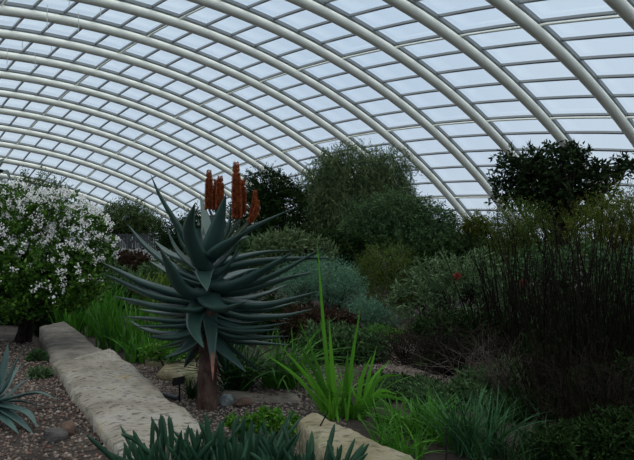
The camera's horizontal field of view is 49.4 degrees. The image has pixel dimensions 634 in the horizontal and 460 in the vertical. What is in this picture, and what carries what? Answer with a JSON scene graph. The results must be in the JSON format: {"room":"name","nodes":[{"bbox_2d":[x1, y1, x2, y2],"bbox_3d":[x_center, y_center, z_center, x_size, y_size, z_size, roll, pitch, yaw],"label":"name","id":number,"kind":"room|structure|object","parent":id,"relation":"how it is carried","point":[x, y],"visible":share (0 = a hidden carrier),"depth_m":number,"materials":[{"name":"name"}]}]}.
{"room":"botanical greenhouse","nodes":[
{"label":"botanical greenhouse","id":0,"kind":"room"},
{"bbox_2d":[0,264,618,459],"bbox_3d":[7.500,1.935,39.981,135.000,0.274,110.000,0,-1,0],"label":"floor","id":1,"kind":"structure","parent":0,"point":[10,332],"depth_m":6.32,"materials":[{"name":"gravel"}]},
{"bbox_2d":[0,295,67,336],"bbox_3d":[-5.203,1.398,11.453,2.322,0.844,1.438,0,-1,7],"label":"round shrub","id":2,"kind":"object","parent":1,"relation":"on","point":[41,320],"visible":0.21,"depth_m":11.16,"materials":[{"name":"green plant"}]},
{"bbox_2d":[2,164,79,242],"bbox_3d":[-12.182,-0.458,29.995,3.796,4.946,3.015,0,-1,24],"label":"tree","id":3,"kind":"object","parent":1,"relation":"on","point":[37,184],"visible":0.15,"depth_m":29.83,"materials":[{"name":"green plant"}]},
{"bbox_2d":[26,364,56,379],"bbox_3d":[-2.732,1.413,6.781,0.303,0.211,0.263,0,-1,0],"label":"ground cover","id":4,"kind":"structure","parent":1,"relation":"on","point":[40,372],"depth_m":6.73,"materials":[{"name":"green plant"}]},
{"bbox_2d":[0,339,106,459],"bbox_3d":[-2.712,1.457,6.285,3.852,0.100,5.865,0,-1,0],"label":"gravel","id":5,"kind":"object","parent":1,"relation":"on","point":[39,417],"visible":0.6,"depth_m":5.32,"materials":[{"name":"brown gravel"}]},
{"bbox_2d":[0,344,54,433],"bbox_3d":[-2.421,1.185,5.162,0.766,0.623,1.009,0,-1,-31],"label":"agave plant","id":6,"kind":"object","parent":5,"relation":"on","point":[7,409],"visible":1,"depth_m":5.12,"materials":[{"name":"blue plant"}]},
{"bbox_2d":[23,348,49,361],"bbox_3d":[-3.134,1.403,7.736,0.288,0.174,0.289,0,-1,0],"label":"tuft","id":7,"kind":"object","parent":5,"relation":"on","point":[38,354],"visible":0.98,"depth_m":7.69,"materials":[{"name":"green plant"}]},
{"bbox_2d":[43,427,68,442],"bbox_3d":[-1.780,1.404,4.701,0.153,0.112,0.125,0,-1,38],"label":"rock","id":8,"kind":"object","parent":5,"relation":"on","point":[53,434],"visible":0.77,"depth_m":4.66,"materials":[{"name":"grey stone"}]},
{"bbox_2d":[0,178,121,343],"bbox_3d":[-3.988,0.435,8.866,2.951,2.230,1.711,0,-1,10],"label":"flowering bush","id":9,"kind":"object","parent":1,"relation":"on","point":[31,270],"visible":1,"depth_m":8.60,"materials":[{"name":"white plant"}]},
{"bbox_2d":[39,321,102,368],"bbox_3d":[-3.337,1.593,9.254,0.698,0.378,4.151,0,-1,-24],"label":"stone block","id":10,"kind":"object","parent":1,"relation":"on","point":[61,341],"visible":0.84,"depth_m":8.79,"materials":[{"name":"beige stone"}]},
{"bbox_2d":[46,274,134,336],"bbox_3d":[-3.778,1.186,11.324,1.688,1.090,1.618,0,-1,-22],"label":"clump","id":11,"kind":"object","parent":1,"relation":"on","point":[79,325],"visible":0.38,"depth_m":11.12,"materials":[{"name":"green plant"}]},
{"bbox_2d":[60,259,142,315],"bbox_3d":[-4.506,1.141,13.978,2.110,1.372,1.444,0,-1,10],"label":"round shrub","id":12,"kind":"object","parent":1,"relation":"on","point":[123,268],"visible":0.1,"depth_m":13.87,"materials":[{"name":"green plant"}]},
{"bbox_2d":[81,292,158,351],"bbox_3d":[-2.691,1.251,9.789,1.369,0.894,1.314,0,-1,0],"label":"clump","id":13,"kind":"object","parent":1,"relation":"on","point":[114,323],"visible":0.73,"depth_m":9.72,"materials":[{"name":"green plant"}]},
{"bbox_2d":[52,348,202,459],"bbox_3d":[-1.762,1.526,5.986,0.734,0.440,4.211,0,-1,-27],"label":"stone block","id":14,"kind":"object","parent":1,"relation":"on","point":[111,393],"visible":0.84,"depth_m":5.46,"materials":[{"name":"stone"}]},
{"bbox_2d":[90,196,166,248],"bbox_3d":[-12.682,-0.096,45.923,5.926,4.607,3.879,0,-1,12],"label":"tree","id":15,"kind":"object","parent":1,"relation":"on","point":[143,221],"visible":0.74,"depth_m":45.43,"materials":[{"name":"green plant"}]},
{"bbox_2d":[105,330,157,363],"bbox_3d":[-2.237,1.461,8.884,0.863,0.477,0.598,0,-1,25],"label":"clump","id":16,"kind":"object","parent":1,"relation":"on","point":[135,352],"visible":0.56,"depth_m":8.84,"materials":[{"name":"green plant"}]},
{"bbox_2d":[110,246,161,271],"bbox_3d":[-4.459,1.101,17.000,1.597,1.492,1.209,0,-1,8],"label":"round shrub","id":17,"kind":"object","parent":1,"relation":"on","point":[138,258],"visible":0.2,"depth_m":16.77,"materials":[{"name":"red plant"}]},
{"bbox_2d":[97,234,175,265],"bbox_3d":[-9.915,1.173,38.039,4.296,1.890,0.300,0,-1,0],"label":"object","id":18,"kind":"structure","parent":1,"relation":"on","point":[138,244],"depth_m":38.03,"materials":[{"name":"concrete"}]},
{"bbox_2d":[135,297,178,344],"bbox_3d":[-2.099,1.333,10.153,1.168,0.778,1.409,-1,-1,39],"label":"clump","id":19,"kind":"object","parent":1,"relation":"on","point":[152,315],"visible":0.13,"depth_m":9.99,"materials":[{"name":"green plant"}]},
{"bbox_2d":[128,264,190,313],"bbox_3d":[-3.457,1.225,14.406,1.490,1.068,1.358,0,-1,10],"label":"clump","id":20,"kind":"object","parent":1,"relation":"on","point":[161,279],"visible":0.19,"depth_m":14.40,"materials":[{"name":"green plant"}]},
{"bbox_2d":[132,258,189,302],"bbox_3d":[-3.348,1.212,16.027,2.198,1.305,1.532,0,-1,0],"label":"round shrub","id":21,"kind":"object","parent":1,"relation":"on","point":[149,267],"visible":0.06,"depth_m":15.73,"materials":[{"name":"green plant"}]},
{"bbox_2d":[86,414,247,459],"bbox_3d":[-0.836,1.324,3.807,0.708,0.510,0.680,0,-1,16],"label":"plant","id":22,"kind":"object","parent":1,"relation":"on","point":[158,450],"visible":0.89,"depth_m":3.78,"materials":[{"name":"green plant"}]},
{"bbox_2d":[136,340,198,365],"bbox_3d":[-1.752,1.531,8.187,0.802,0.464,0.406,0,-1,0],"label":"ground cover","id":23,"kind":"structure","parent":1,"relation":"on","point":[147,351],"depth_m":8.12,"materials":[{"name":"green plant"}]},
{"bbox_2d":[157,359,198,386],"bbox_3d":[-1.598,1.642,7.976,0.491,0.191,1.511,0,-1,-10],"label":"stone slab","id":24,"kind":"object","parent":1,"relation":"on","point":[169,377],"visible":0.43,"depth_m":7.75,"materials":[{"name":"yellow stone"}]},
{"bbox_2d":[146,202,235,262],"bbox_3d":[-5.216,0.350,29.899,4.547,3.363,3.014,0,-1,10],"label":"tree","id":25,"kind":"object","parent":1,"relation":"on","point":[165,238],"visible":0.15,"depth_m":29.66,"materials":[{"name":"green plant"}]},
{"bbox_2d":[103,161,330,410],"bbox_3d":[-1.026,0.547,6.649,2.144,2.380,1.737,-1,-1,44],"label":"aloe plant","id":26,"kind":"object","parent":1,"relation":"on","point":[203,302],"visible":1,"depth_m":6.41,"materials":[{"name":"green plant"}]},
{"bbox_2d":[182,227,272,296],"bbox_3d":[-1.852,0.895,15.983,2.556,1.943,1.587,0,-1,5],"label":"round shrub","id":27,"kind":"object","parent":1,"relation":"on","point":[245,245],"visible":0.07,"depth_m":15.68,"materials":[{"name":"green plant"}]},
{"bbox_2d":[165,410,300,459],"bbox_3d":[-0.465,1.337,3.817,0.742,0.652,0.809,0,-1,0],"label":"plant","id":28,"kind":"object","parent":1,"relation":"on","point":[223,450],"visible":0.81,"depth_m":3.78,"materials":[{"name":"green plant"}]},
{"bbox_2d":[132,362,345,455],"bbox_3d":[-1.167,1.672,6.882,2.881,0.083,3.837,0,-1,0],"label":"gravel","id":29,"kind":"object","parent":1,"relation":"on","point":[182,399],"visible":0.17,"depth_m":6.72,"materials":[{"name":"gravel"}]},
{"bbox_2d":[166,372,217,398],"bbox_3d":[-1.288,1.536,6.858,0.408,0.276,0.650,0,-1,37],"label":"leaf plant","id":30,"kind":"object","parent":29,"relation":"on","point":[192,392],"visible":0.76,"depth_m":6.86,"materials":[{"name":"green plant"}]},
{"bbox_2d":[219,390,300,402],"bbox_3d":[-0.564,1.672,6.831,0.858,0.107,0.435,0,-1,0],"label":"stone slab","id":31,"kind":"object","parent":29,"relation":"on","point":[236,395],"visible":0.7,"depth_m":6.80,"materials":[{"name":"grey stone"}]},
{"bbox_2d":[161,319,383,391],"bbox_3d":[-0.503,1.284,7.293,2.681,0.784,2.235,0,-1,0],"label":"leaf plant","id":32,"kind":"object","parent":29,"relation":"on","point":[278,381],"visible":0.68,"depth_m":7.30,"materials":[{"name":"green plant"}]},
{"bbox_2d":[223,405,300,438],"bbox_3d":[-0.420,1.565,5.486,0.690,0.355,0.318,0,-1,0],"label":"ground cover","id":33,"kind":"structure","parent":1,"relation":"on","point":[274,419],"depth_m":5.46,"materials":[{"name":"green plant"}]},
{"bbox_2d":[216,330,324,393],"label":"leaf plant","id":34,"kind":"object","parent":1,"relation":"on","point":[238,383],"depth_m":7.13,"materials":[{"name":"green plant"}]},
{"bbox_2d":[226,163,315,291],"bbox_3d":[-1.394,-0.083,20.029,2.777,3.928,2.165,0,-1,-13],"label":"tree","id":35,"kind":"object","parent":1,"relation":"on","point":[272,202],"visible":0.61,"depth_m":19.71,"materials":[{"name":"green plant"}]},
{"bbox_2d":[247,289,300,341],"bbox_3d":[-0.989,1.309,10.506,1.608,0.930,1.127,0,-1,-11],"label":"round shrub","id":36,"kind":"object","parent":1,"relation":"on","point":[269,297],"visible":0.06,"depth_m":10.28,"materials":[{"name":"green plant"}]},
{"bbox_2d":[241,221,339,295],"bbox_3d":[-0.535,0.808,15.035,2.176,2.021,1.643,0,-1,-16],"label":"round shrub","id":37,"kind":"object","parent":1,"relation":"on","point":[288,239],"visible":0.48,"depth_m":14.70,"materials":[{"name":"green plant"}]},
{"bbox_2d":[249,424,368,459],"bbox_3d":[-0.041,1.390,3.751,0.655,0.550,0.670,0,-1,0],"label":"plant","id":38,"kind":"object","parent":1,"relation":"on","point":[264,452],"visible":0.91,"depth_m":3.74,"materials":[{"name":"green plant"}]},
{"bbox_2d":[272,302,363,346],"bbox_3d":[0.042,1.424,10.170,1.429,0.731,0.955,0,-1,2],"label":"round shrub","id":39,"kind":"object","parent":1,"relation":"on","point":[314,314],"visible":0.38,"depth_m":10.04,"materials":[{"name":"red plant"}]},
{"bbox_2d":[268,250,372,311],"bbox_3d":[0.037,1.052,10.988,1.721,1.478,1.038,0,-1,11],"label":"shrub","id":40,"kind":"object","parent":1,"relation":"on","point":[345,283],"visible":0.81,"depth_m":10.87,"materials":[{"name":"green plant"}]},
{"bbox_2d":[264,243,413,421],"bbox_3d":[0.386,0.890,6.280,1.232,1.634,1.302,0,-1,35],"label":"leaf plant","id":41,"kind":"object","parent":1,"relation":"on","point":[326,391],"visible":0.98,"depth_m":6.12,"materials":[{"name":"green plant"}]},
{"bbox_2d":[295,317,393,365],"bbox_3d":[0.357,1.426,8.803,1.337,0.633,0.848,0,-1,-3],"label":"round shrub","id":42,"kind":"object","parent":1,"relation":"on","point":[339,333],"visible":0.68,"depth_m":8.60,"materials":[{"name":"green plant"}]},
{"bbox_2d":[308,222,391,307],"bbox_3d":[0.640,0.801,15.474,2.228,2.044,1.490,0,-1,-4],"label":"round shrub","id":43,"kind":"object","parent":1,"relation":"on","point":[350,244],"visible":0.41,"depth_m":15.19,"materials":[{"name":"green plant"}]},
{"bbox_2d":[296,413,414,459],"bbox_3d":[0.298,1.516,4.270,0.612,0.423,1.882,0,-1,-14],"label":"stone block","id":44,"kind":"object","parent":1,"relation":"on","point":[344,436],"visible":0.78,"depth_m":4.40,"materials":[{"name":"yellow stone"}]},
{"bbox_2d":[289,136,433,235],"bbox_3d":[1.170,-0.527,22.115,4.978,4.921,3.758,0,-1,-23],"label":"feathery tree","id":45,"kind":"object","parent":1,"relation":"on","point":[330,190],"visible":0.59,"depth_m":21.53,"materials":[{"name":"green plant"}]},
{"bbox_2d":[339,293,402,331],"bbox_3d":[0.823,1.364,10.498,1.020,0.813,0.609,0,-1,4],"label":"shrub","id":46,"kind":"object","parent":1,"relation":"on","point":[374,317],"visible":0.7,"depth_m":10.41,"materials":[{"name":"green plant"}]},
{"bbox_2d":[345,238,426,322],"bbox_3d":[1.301,0.952,12.974,1.738,1.724,1.295,0,-1,0],"label":"shrub","id":47,"kind":"object","parent":1,"relation":"on","point":[384,281],"visible":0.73,"depth_m":12.89,"materials":[{"name":"green plant"}]},
{"bbox_2d":[359,322,416,352],"bbox_3d":[1.001,1.484,9.282,0.908,0.551,0.615,0,-1,0],"label":"ground cover","id":48,"kind":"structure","parent":1,"relation":"on","point":[381,326],"depth_m":9.23,"materials":[{"name":"green plant"}]},
{"bbox_2d":[353,371,443,401],"bbox_3d":[0.813,1.595,6.985,0.945,0.320,0.619,0,-1,6],"label":"round shrub","id":49,"kind":"object","parent":1,"relation":"on","point":[396,387],"visible":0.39,"depth_m":6.90,"materials":[{"name":"green plant"}]},
{"bbox_2d":[335,183,467,302],"bbox_3d":[2.284,0.362,17.067,3.466,3.053,3.181,0,-1,33],"label":"tree","id":50,"kind":"object","parent":1,"relation":"on","point":[408,224],"visible":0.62,"depth_m":16.55,"materials":[{"name":"green plant"}]},
{"bbox_2d":[358,411,460,459],"bbox_3d":[0.556,1.511,5.093,1.039,0.302,0.813,0,-1,26],"label":"clump","id":51,"kind":"object","parent":1,"relation":"on","point":[397,445],"visible":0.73,"depth_m":5.06,"materials":[{"name":"green plant"}]},
{"bbox_2d":[349,387,479,438],"bbox_3d":[0.708,1.468,5.740,1.030,0.417,0.933,1,-1,-42],"label":"leaf plant","id":52,"kind":"object","parent":1,"relation":"on","point":[395,417],"visible":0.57,"depth_m":5.66,"materials":[{"name":"green plant"}]},
{"bbox_2d":[343,340,489,382],"bbox_3d":[1.345,1.691,9.250,2.975,0.087,3.741,0,-1,-35],"label":"gravel","id":53,"kind":"object","parent":1,"relation":"on","point":[401,368],"visible":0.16,"depth_m":8.25,"materials":[{"name":"gravel"}]},
{"bbox_2d":[338,312,463,366],"bbox_3d":[1.067,1.363,8.388,1.326,0.719,1.234,-1,-1,40],"label":"dry shrub","id":54,"kind":"object","parent":53,"relation":"on","point":[398,351],"visible":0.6,"depth_m":8.53,"materials":[{"name":"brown plant"}]},
{"bbox_2d":[350,298,550,383],"bbox_3d":[1.596,1.176,7.970,2.078,1.110,1.622,0,-1,-24],"label":"dry shrub","id":55,"kind":"object","parent":53,"relation":"on","point":[449,351],"visible":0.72,"depth_m":7.91,"materials":[{"name":"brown plant"}]},
{"bbox_2d":[369,385,481,445],"bbox_3d":[0.861,1.454,5.434,0.984,0.438,1.053,0,-1,5],"label":"clump","id":56,"kind":"object","parent":1,"relation":"on","point":[429,417],"visible":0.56,"depth_m":5.43,"materials":[{"name":"green plant"}]},
{"bbox_2d":[399,372,491,411],"bbox_3d":[1.244,1.547,6.582,0.953,0.399,0.652,0,-1,0],"label":"round shrub","id":57,"kind":"object","parent":1,"relation":"on","point":[466,390],"visible":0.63,"depth_m":6.50,"materials":[{"name":"green plant"}]},
{"bbox_2d":[388,232,503,315],"bbox_3d":[2.584,0.913,13.516,2.617,1.780,1.704,0,-1,-4],"label":"round shrub","id":58,"kind":"object","parent":1,"relation":"on","point":[449,247],"visible":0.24,"depth_m":13.22,"materials":[{"name":"green plant"}]},
{"bbox_2d":[380,240,532,322],"bbox_3d":[2.017,0.959,9.945,2.148,1.665,1.366,0,-1,0],"label":"bush","id":59,"kind":"object","parent":1,"relation":"on","point":[422,278],"visible":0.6,"depth_m":9.86,"materials":[{"name":"green plant"}]},
{"bbox_2d":[405,306,519,362],"bbox_3d":[1.947,1.365,8.980,1.692,0.790,1.062,0,-1,0],"label":"round shrub","id":60,"kind":"object","parent":1,"relation":"on","point":[454,318],"visible":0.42,"depth_m":8.81,"materials":[{"name":"green plant"}]},
{"bbox_2d":[391,329,550,385],"bbox_3d":[1.758,1.378,7.351,1.825,0.676,1.322,0,-1,0],"label":"dry shrub","id":61,"kind":"object","parent":1,"relation":"on","point":[444,355],"visible":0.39,"depth_m":7.37,"materials":[{"name":"plant"}]},
{"bbox_2d":[455,209,497,306],"bbox_3d":[3.849,0.661,15.986,1.300,2.408,1.212,0,-1,8],"label":"shrub","id":62,"kind":"object","parent":1,"relation":"on","point":[476,220],"visible":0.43,"depth_m":15.89,"materials":[{"name":"green plant"}]},
{"bbox_2d":[407,383,552,459],"bbox_3d":[1.176,1.412,5.162,1.016,0.569,1.134,0,-1,-9],"label":"clump","id":63,"kind":"object","parent":1,"relation":"on","point":[468,436],"visible":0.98,"depth_m":5.06,"materials":[{"name":"green plant"}]},
{"bbox_2d":[449,354,533,399],"bbox_3d":[1.773,1.495,6.982,0.927,0.490,0.631,0,-1,-6],"label":"round shrub","id":64,"kind":"object","parent":1,"relation":"on","point":[471,373],"visible":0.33,"depth_m":6.90,"materials":[{"name":"green plant"}]},
{"bbox_2d":[442,322,554,396],"bbox_3d":[1.837,1.252,6.832,0.994,0.895,1.121,0,-1,23],"label":"dry shrub","id":65,"kind":"object","parent":1,"relation":"on","point":[491,375],"visible":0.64,"depth_m":6.72,"materials":[{"name":"brown plant"}]},
{"bbox_2d":[426,215,581,365],"bbox_3d":[2.386,0.778,8.484,1.288,1.901,1.770,0,-1,-29],"label":"clump","id":66,"kind":"object","parent":1,"relation":"on","point":[509,308],"visible":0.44,"depth_m":8.58,"materials":[{"name":"plant"}]},
{"bbox_2d":[474,192,565,280],"bbox_3d":[3.485,0.545,12.001,1.451,2.461,1.490,-1,-1,44],"label":"shrub","id":67,"kind":"object","parent":1,"relation":"on","point":[524,227],"visible":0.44,"depth_m":11.86,"materials":[{"name":"green plant"}]},
{"bbox_2d":[471,377,568,427],"bbox_3d":[1.663,1.476,6.008,0.974,0.387,1.252,0,-1,0],"label":"clump","id":68,"kind":"object","parent":1,"relation":"on","point":[493,401],"visible":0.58,"depth_m":5.92,"materials":[{"name":"green plant"}]},
{"bbox_2d":[472,413,576,459],"bbox_3d":[1.498,1.495,4.971,1.025,0.340,0.732,0,-1,-25],"label":"clump","id":69,"kind":"object","parent":1,"relation":"on","point":[524,452],"visible":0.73,"depth_m":4.93,"materials":[{"name":"green plant"}]},
{"bbox_2d":[483,381,568,420],"bbox_3d":[1.944,1.546,6.181,0.953,0.363,0.632,0,-1,4],"label":"round shrub","id":70,"kind":"object","parent":1,"relation":"on","point":[508,392],"visible":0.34,"depth_m":6.07,"materials":[{"name":"green plant"}]},
{"bbox_2d":[457,210,633,374],"bbox_3d":[2.548,0.737,7.504,2.027,1.960,1.859,0,-1,-33],"label":"clump","id":71,"kind":"object","parent":1,"relation":"on","point":[523,331],"visible":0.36,"depth_m":7.50,"materials":[{"name":"plant"}]},
{"bbox_2d":[475,203,633,391],"bbox_3d":[2.708,0.735,6.724,2.189,1.953,1.762,-1,-1,44],"label":"clump","id":72,"kind":"object","parent":1,"relation":"on","point":[592,325],"visible":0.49,"depth_m":6.66,"materials":[{"name":"plant"}]},
{"bbox_2d":[493,232,616,339],"bbox_3d":[3.565,0.907,10.201,1.778,1.753,1.587,1,-1,-39],"label":"round shrub","id":73,"kind":"object","parent":1,"relation":"on","point":[563,256],"visible":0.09,"depth_m":10.06,"materials":[{"name":"green plant"}]},
{"bbox_2d":[480,317,633,415],"bbox_3d":[2.248,1.239,6.220,1.352,0.901,1.614,-1,-1,42],"label":"clump","id":74,"kind":"object","parent":1,"relation":"on","point":[542,378],"visible":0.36,"depth_m":6.12,"materials":[{"name":"green plant"}]},
{"bbox_2d":[485,139,633,261],"bbox_3d":[5.061,-0.036,14.004,3.379,3.723,1.578,0,-1,-4],"label":"broadleaf tree","id":75,"kind":"object","parent":1,"relation":"on","point":[565,180],"visible":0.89,"depth_m":13.80,"materials":[{"name":"green plant"}]},
{"bbox_2d":[491,321,633,422],"bbox_3d":[2.281,1.189,5.646,1.431,0.973,1.432,1,-1,-41],"label":"dry shrub","id":76,"kind":"object","parent":1,"relation":"on","point":[631,377],"visible":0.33,"depth_m":5.62,"materials":[{"name":"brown plant"}]},
{"bbox_2d":[505,344,633,445],"bbox_3d":[2.335,1.309,5.442,1.611,0.733,1.564,0,-1,-8],"label":"clump","id":77,"kind":"object","parent":1,"relation":"on","point":[614,400],"visible":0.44,"depth_m":5.40,"materials":[{"name":"green plant"}]},
{"bbox_2d":[512,216,633,372],"bbox_3d":[2.985,0.775,6.679,1.993,1.855,1.933,-1,-1,39],"label":"clump","id":78,"kind":"object","parent":1,"relation":"on","point":[624,327],"visible":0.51,"depth_m":6.65,"materials":[{"name":"plant"}]},
{"bbox_2d":[524,402,633,459],"bbox_3d":[2.022,1.478,4.887,1.111,0.512,0.684,0,-1,0],"label":"round shrub","id":79,"kind":"object","parent":1,"relation":"on","point":[590,443],"visible":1,"depth_m":4.79,"materials":[{"name":"green plant"}]},
{"bbox_2d":[554,172,633,276],"bbox_3d":[4.864,0.431,10.998,2.288,2.711,1.451,0,-1,3],"label":"shrub","id":80,"kind":"object","parent":1,"relation":"on","point":[625,214],"visible":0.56,"depth_m":10.88,"materials":[{"name":"green plant"}]},
{"bbox_2d":[581,244,633,320],"bbox_3d":[4.476,0.981,9.601,1.695,1.600,1.198,0,-1,3],"label":"round shrub","id":81,"kind":"object","parent":1,"relation":"on","point":[614,259],"visible":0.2,"depth_m":9.45,"materials":[{"name":"green plant"}]},
{"bbox_2d":[86,240,633,260],"bbox_3d":[-12.930,1.503,34.320,81.635,1.750,95.176,0,-1,0],"label":"wall","id":82,"kind":"structure","parent":0,"point":[86,240],"depth_m":76.82,"materials":[{"name":"concrete"}]},
{"bbox_2d":[0,172,165,231],"bbox_3d":[-35.124,-2.434,63.803,45.755,7.171,5.883,0,-1,-37],"label":"arch","id":83,"kind":"object","parent":82,"relation":"on","point":[96,199],"visible":0.24,"depth_m":70.32,"materials":[{"name":"beige paint"}]},
{"bbox_2d":[0,155,179,220],"bbox_3d":[-32.787,-2.961,60.709,48.589,8.146,5.940,0,-1,-37],"label":"arch","id":84,"kind":"object","parent":82,"relation":"on","point":[10,160],"visible":0.73,"depth_m":66.57,"materials":[{"name":"beige paint"}]},
{"bbox_2d":[0,139,199,215],"bbox_3d":[-30.457,-3.430,57.624,50.875,9.008,5.913,0,-1,-37],"label":"arch","id":85,"kind":"object","parent":82,"relation":"on","point":[12,145],"visible":0.75,"depth_m":63.27,"materials":[{"name":"beige paint"}]},
{"bbox_2d":[6,149,186,219],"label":"window","id":86,"kind":"structure","parent":85,"relation":"attached to","point":[28,153],"depth_m":66.11,"materials":[{"name":"clear glass"}]},
{"bbox_2d":[0,122,234,220],"bbox_3d":[-28.133,-3.843,54.545,52.717,9.756,5.815,0,-1,-37],"label":"arch","id":87,"kind":"object","parent":82,"relation":"on","point":[43,134],"visible":0.69,"depth_m":59.98,"materials":[{"name":"beige paint"}]},
{"bbox_2d":[0,126,200,211],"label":"window","id":88,"kind":"structure","parent":87,"relation":"attached to","point":[2,134],"depth_m":63.07,"materials":[{"name":"clear glass"}]},
{"bbox_2d":[0,105,278,229],"bbox_3d":[-25.813,-4.199,51.472,54.188,10.392,5.653,0,-1,-37],"label":"arch","id":89,"kind":"object","parent":82,"relation":"on","point":[58,120],"visible":0.66,"depth_m":56.26,"materials":[{"name":"beige paint"}]},
{"bbox_2d":[10,111,228,210],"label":"window","id":90,"kind":"structure","parent":89,"relation":"attached to","point":[14,119],"depth_m":59.76,"materials":[{"name":"clear glass"}]},
{"bbox_2d":[0,87,313,236],"bbox_3d":[-23.497,-4.497,48.403,55.337,10.913,5.440,0,-1,-37],"label":"arch","id":91,"kind":"object","parent":82,"relation":"on","point":[48,100],"visible":0.75,"depth_m":52.79,"materials":[{"name":"beige paint"}]},
{"bbox_2d":[1,95,230,185],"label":"window","id":92,"kind":"structure","parent":91,"relation":"attached to","point":[7,99],"depth_m":56.08,"materials":[{"name":"clear glass"}]},
{"bbox_2d":[0,68,314,208],"bbox_3d":[-21.184,-4.737,45.337,56.202,11.320,5.185,0,-1,-37],"label":"arch","id":93,"kind":"object","parent":82,"relation":"on","point":[81,88],"visible":0.7,"depth_m":49.36,"materials":[{"name":"beige paint"}]},
{"bbox_2d":[3,71,301,214],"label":"window","id":94,"kind":"structure","parent":93,"relation":"attached to","point":[21,83],"depth_m":52.84,"materials":[{"name":"clear glass"}]},
{"bbox_2d":[0,47,315,178],"bbox_3d":[-18.872,-4.919,42.273,56.808,11.612,4.897,0,-1,-37],"label":"arch","id":95,"kind":"object","parent":82,"relation":"on","point":[80,67],"visible":0.73,"depth_m":46.05,"materials":[{"name":"beige paint"}]},
{"bbox_2d":[6,58,306,187],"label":"window","id":96,"kind":"structure","parent":95,"relation":"attached to","point":[12,62],"depth_m":49.87,"materials":[{"name":"clear glass"}]},
{"bbox_2d":[0,25,348,173],"bbox_3d":[-16.561,-5.043,39.208,57.172,11.789,4.586,0,-1,-37],"label":"arch","id":97,"kind":"object","parent":82,"relation":"on","point":[129,58],"visible":0.77,"depth_m":42.16,"materials":[{"name":"beige paint"}]},
{"bbox_2d":[0,30,315,171],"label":"window","id":98,"kind":"structure","parent":97,"relation":"attached to","point":[2,39],"depth_m":46.38,"materials":[{"name":"clear glass"}]},
{"bbox_2d":[0,1,411,193],"bbox_3d":[-14.249,-5.109,36.143,57.304,11.851,4.261,0,-1,-37],"label":"arch","id":99,"kind":"object","parent":82,"relation":"on","point":[164,44],"visible":0.71,"depth_m":38.51,"materials":[{"name":"beige paint"}]},
{"bbox_2d":[12,9,349,153],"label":"window","id":100,"kind":"structure","parent":99,"relation":"attached to","point":[20,20],"depth_m":42.66,"materials":[{"name":"clear glass"}]},
{"bbox_2d":[1,0,486,237],"bbox_3d":[-11.848,-5.121,32.957,57.208,11.807,4.240,0,-1,-37],"label":"arch","id":101,"kind":"object","parent":82,"relation":"on","point":[163,16],"visible":0.88,"depth_m":37.88,"materials":[{"name":"beige paint"}]},
{"bbox_2d":[0,0,464,224],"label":"window","id":102,"kind":"structure","parent":101,"relation":"attached to","point":[38,2],"depth_m":40.58,"materials":[{"name":"clear glass"}]},
{"bbox_2d":[152,0,510,225],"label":"window","id":103,"kind":"structure","parent":101,"relation":"attached to","point":[160,1],"depth_m":39.73,"materials":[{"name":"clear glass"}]},
{"bbox_2d":[179,0,518,228],"bbox_3d":[-9.501,-5.074,29.843,56.882,11.648,4.434,0,-1,-37],"label":"arch","id":104,"kind":"object","parent":82,"relation":"on","point":[235,9],"visible":0.87,"depth_m":35.95,"materials":[{"name":"beige paint"}]},
{"bbox_2d":[247,0,539,227],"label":"window","id":105,"kind":"structure","parent":104,"relation":"attached to","point":[260,1],"depth_m":35.99,"materials":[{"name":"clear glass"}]},
{"bbox_2d":[219,0,574,239],"bbox_3d":[-7.164,-4.984,26.740,56.315,11.405,4.648,0,-1,-37],"label":"arch","id":106,"kind":"object","parent":82,"relation":"on","point":[328,11],"visible":0.67,"depth_m":33.07,"materials":[{"name":"beige paint"}]},
{"bbox_2d":[324,0,608,228],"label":"window","id":107,"kind":"structure","parent":106,"relation":"attached to","point":[325,1],"depth_m":32.91,"materials":[{"name":"clear glass"}]},
{"bbox_2d":[382,0,628,236],"bbox_3d":[-4.831,-4.877,23.643,55.492,11.128,4.858,0,-1,-37],"label":"arch","id":108,"kind":"object","parent":82,"relation":"on","point":[418,11],"visible":0.65,"depth_m":30.45,"materials":[{"name":"beige paint"}]},
{"bbox_2d":[414,0,633,219],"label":"window","id":109,"kind":"structure","parent":108,"relation":"attached to","point":[486,7],"depth_m":30.36,"materials":[{"name":"clear glass"}]},
{"bbox_2d":[459,0,633,205],"bbox_3d":[-2.505,-4.712,20.555,54.390,10.737,5.065,0,-1,-37],"label":"arch","id":110,"kind":"object","parent":82,"relation":"on","point":[527,20],"visible":0.95,"depth_m":27.59,"materials":[{"name":"beige paint"}]},
{"bbox_2d":[518,0,633,115],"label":"window","id":111,"kind":"structure","parent":110,"relation":"attached to","point":[607,13],"depth_m":26.00,"materials":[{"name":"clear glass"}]},
{"bbox_2d":[539,0,633,118],"bbox_3d":[-0.187,-4.489,17.478,52.973,10.231,5.266,0,-1,-37],"label":"arch","id":112,"kind":"object","parent":82,"relation":"on","point":[624,9],"visible":0.93,"depth_m":22.56,"materials":[{"name":"beige paint"}]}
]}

